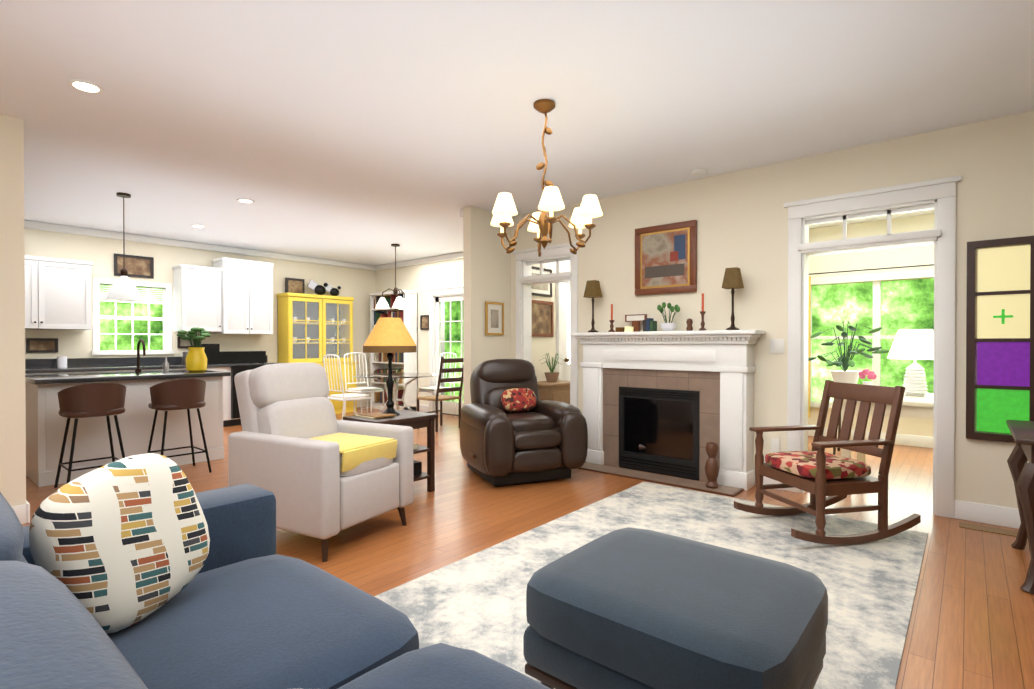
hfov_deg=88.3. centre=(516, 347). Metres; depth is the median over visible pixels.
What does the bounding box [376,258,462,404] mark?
wall
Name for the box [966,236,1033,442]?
picture
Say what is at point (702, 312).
candle
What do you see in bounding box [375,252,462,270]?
crown molding
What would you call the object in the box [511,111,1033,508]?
wall
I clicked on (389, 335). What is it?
table lamp
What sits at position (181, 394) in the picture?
stool
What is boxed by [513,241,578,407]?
door frame
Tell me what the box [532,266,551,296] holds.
framed picture
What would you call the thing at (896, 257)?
wall
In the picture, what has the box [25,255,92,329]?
upper cabinet
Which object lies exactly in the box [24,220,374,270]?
crown molding
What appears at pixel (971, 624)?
floor
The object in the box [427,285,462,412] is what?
door frame
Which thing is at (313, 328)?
hutch
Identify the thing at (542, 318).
framed picture
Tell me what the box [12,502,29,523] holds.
baseboard
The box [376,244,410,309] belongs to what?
dining pendant light
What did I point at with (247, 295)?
upper cabinet
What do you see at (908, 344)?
lamp
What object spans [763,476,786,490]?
baseboard
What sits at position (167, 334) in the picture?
kitchen window
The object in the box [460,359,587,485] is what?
leather recliner
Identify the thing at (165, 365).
faucet
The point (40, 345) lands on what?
framed picture
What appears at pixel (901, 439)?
baseboard
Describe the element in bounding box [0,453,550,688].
sofa
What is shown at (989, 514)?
baseboard
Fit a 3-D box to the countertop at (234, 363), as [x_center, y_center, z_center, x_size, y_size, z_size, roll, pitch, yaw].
[-4.998,0.560,7.323,0.690,1.220,3.420,0,1,40]
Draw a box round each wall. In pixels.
[0,114,25,506]
[24,228,375,407]
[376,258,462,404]
[463,206,569,405]
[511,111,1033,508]
[808,214,933,436]
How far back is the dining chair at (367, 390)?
8.70 m
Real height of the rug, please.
0.007 m
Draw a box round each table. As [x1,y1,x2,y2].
[343,317,437,491]
[353,373,436,411]
[841,329,933,462]
[1006,420,1033,594]
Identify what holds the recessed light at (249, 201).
in the ceiling
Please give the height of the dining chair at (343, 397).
1.082 m
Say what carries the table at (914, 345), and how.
on the floor
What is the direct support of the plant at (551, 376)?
on the chest
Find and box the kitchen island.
[25,375,224,486]
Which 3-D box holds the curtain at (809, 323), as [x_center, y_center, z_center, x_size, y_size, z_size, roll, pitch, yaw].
[3.720,-0.008,7.067,0.311,1.850,0.060,0,1,40]
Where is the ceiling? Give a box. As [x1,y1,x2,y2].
[0,0,1033,265]
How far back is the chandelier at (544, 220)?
3.28 m
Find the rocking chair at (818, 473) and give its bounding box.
[734,380,920,544]
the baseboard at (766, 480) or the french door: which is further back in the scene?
the french door
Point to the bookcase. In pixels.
(404, 362)
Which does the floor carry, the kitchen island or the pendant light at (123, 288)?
the kitchen island
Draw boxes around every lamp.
[363,317,416,414]
[583,280,602,331]
[722,267,743,329]
[887,329,933,395]
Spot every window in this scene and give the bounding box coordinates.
[91,278,173,355]
[810,269,933,407]
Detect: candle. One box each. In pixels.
[608,304,614,331]
[699,293,706,330]
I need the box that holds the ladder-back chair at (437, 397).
[417,357,462,431]
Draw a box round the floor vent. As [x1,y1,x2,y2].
[959,522,1017,536]
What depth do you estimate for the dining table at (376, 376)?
8.14 m
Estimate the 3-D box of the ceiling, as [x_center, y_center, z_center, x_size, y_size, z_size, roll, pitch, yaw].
[-0.874,-1.607,4.205,11.600,0.120,11.100,0,1,40]
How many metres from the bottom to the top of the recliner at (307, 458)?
1.096 m
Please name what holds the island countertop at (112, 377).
on the kitchen island
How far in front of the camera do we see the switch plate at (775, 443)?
4.48 m
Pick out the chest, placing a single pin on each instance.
(552, 388)
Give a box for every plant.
[177,327,210,371]
[539,353,564,381]
[808,321,889,454]
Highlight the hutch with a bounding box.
[276,278,357,413]
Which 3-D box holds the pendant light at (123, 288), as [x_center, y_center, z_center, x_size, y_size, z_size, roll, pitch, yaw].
[-3.988,-1.015,5.407,0.310,1.079,0.305,0,1,40]
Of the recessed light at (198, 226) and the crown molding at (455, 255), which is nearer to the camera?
the recessed light at (198, 226)
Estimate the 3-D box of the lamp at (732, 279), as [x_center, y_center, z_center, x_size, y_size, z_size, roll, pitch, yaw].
[1.848,-0.412,4.562,0.141,0.530,0.141,0,1,40]
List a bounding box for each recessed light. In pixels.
[67,79,103,93]
[191,224,205,227]
[237,199,254,203]
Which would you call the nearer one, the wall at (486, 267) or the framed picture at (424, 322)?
the wall at (486, 267)
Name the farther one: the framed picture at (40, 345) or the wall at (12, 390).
the framed picture at (40, 345)
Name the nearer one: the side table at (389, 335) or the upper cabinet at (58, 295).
the side table at (389, 335)
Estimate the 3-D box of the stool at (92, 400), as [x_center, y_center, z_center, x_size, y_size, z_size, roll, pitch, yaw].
[-3.616,0.741,4.540,0.444,0.902,0.465,0,1,40]
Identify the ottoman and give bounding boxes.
[523,527,827,688]
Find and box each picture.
[26,338,57,352]
[114,253,153,278]
[177,337,193,347]
[420,315,428,329]
[485,301,503,334]
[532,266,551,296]
[532,300,553,336]
[635,220,696,295]
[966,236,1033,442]
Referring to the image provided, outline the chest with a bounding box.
[537,353,569,403]
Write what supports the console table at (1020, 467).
on the floor
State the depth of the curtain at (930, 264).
6.51 m
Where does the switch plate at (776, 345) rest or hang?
attached to the wall at (740, 217)
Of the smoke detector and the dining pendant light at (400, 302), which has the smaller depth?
the smoke detector
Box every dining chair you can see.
[323,354,371,419]
[344,352,383,415]
[416,352,456,416]
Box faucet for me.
[135,339,168,372]
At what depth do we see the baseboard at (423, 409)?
9.52 m
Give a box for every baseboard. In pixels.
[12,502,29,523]
[419,404,428,411]
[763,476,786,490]
[808,427,932,447]
[954,500,1020,528]
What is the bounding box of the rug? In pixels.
[374,481,927,688]
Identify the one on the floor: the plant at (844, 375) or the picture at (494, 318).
the plant at (844, 375)
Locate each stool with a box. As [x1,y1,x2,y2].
[54,382,125,487]
[147,379,211,472]
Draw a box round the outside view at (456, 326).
[445,301,460,401]
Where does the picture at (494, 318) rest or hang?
attached to the wall at (486, 267)
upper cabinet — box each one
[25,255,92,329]
[172,264,221,331]
[212,257,273,334]
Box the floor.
[21,406,1033,688]
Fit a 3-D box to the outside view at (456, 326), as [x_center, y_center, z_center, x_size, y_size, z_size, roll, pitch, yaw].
[-0.507,-0.097,9.751,2.400,3.100,0.020,0,1,40]
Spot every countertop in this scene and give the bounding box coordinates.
[25,344,280,426]
[25,371,230,382]
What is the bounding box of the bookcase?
[369,290,417,410]
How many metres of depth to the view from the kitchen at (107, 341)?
8.31 m
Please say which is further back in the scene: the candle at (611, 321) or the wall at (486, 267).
the wall at (486, 267)
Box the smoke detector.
[691,168,705,175]
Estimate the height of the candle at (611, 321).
0.280 m
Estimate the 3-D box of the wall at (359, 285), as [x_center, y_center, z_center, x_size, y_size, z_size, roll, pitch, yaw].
[-5.708,-0.198,7.134,0.150,2.740,9.200,0,1,40]
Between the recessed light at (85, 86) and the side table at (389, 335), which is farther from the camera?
the side table at (389, 335)
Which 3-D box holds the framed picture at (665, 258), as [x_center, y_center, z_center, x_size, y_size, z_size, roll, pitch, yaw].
[1.414,-0.844,5.099,0.620,0.660,0.040,0,1,40]
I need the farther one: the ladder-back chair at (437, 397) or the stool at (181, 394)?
the ladder-back chair at (437, 397)
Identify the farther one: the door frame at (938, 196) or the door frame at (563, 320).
the door frame at (563, 320)
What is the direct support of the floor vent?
in the floor
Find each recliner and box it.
[228,362,412,561]
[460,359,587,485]
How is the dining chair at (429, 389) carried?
on the floor
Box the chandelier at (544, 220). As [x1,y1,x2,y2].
[491,99,602,256]
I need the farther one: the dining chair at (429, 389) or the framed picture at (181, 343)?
the dining chair at (429, 389)
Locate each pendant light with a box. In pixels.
[105,192,142,301]
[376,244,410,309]
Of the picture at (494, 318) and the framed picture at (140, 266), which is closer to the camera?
the picture at (494, 318)
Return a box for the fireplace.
[570,267,765,496]
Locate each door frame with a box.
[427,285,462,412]
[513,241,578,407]
[556,282,569,380]
[784,175,961,517]
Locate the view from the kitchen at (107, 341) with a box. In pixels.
[99,284,162,349]
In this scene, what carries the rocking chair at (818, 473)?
on the rug
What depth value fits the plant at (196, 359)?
5.61 m
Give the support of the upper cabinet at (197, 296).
attached to the wall at (359, 285)
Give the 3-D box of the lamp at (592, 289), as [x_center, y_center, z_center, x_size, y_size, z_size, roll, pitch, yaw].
[0.780,-0.418,5.468,0.141,0.530,0.141,0,1,40]
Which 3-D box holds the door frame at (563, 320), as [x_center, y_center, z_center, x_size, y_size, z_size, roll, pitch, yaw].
[0.862,0.105,7.425,0.095,2.130,0.960,0,1,40]
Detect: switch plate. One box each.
[770,339,783,352]
[771,438,779,452]
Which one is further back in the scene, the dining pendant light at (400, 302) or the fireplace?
the dining pendant light at (400, 302)
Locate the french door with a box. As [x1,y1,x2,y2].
[436,295,462,414]
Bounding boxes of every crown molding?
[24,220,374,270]
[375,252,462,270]

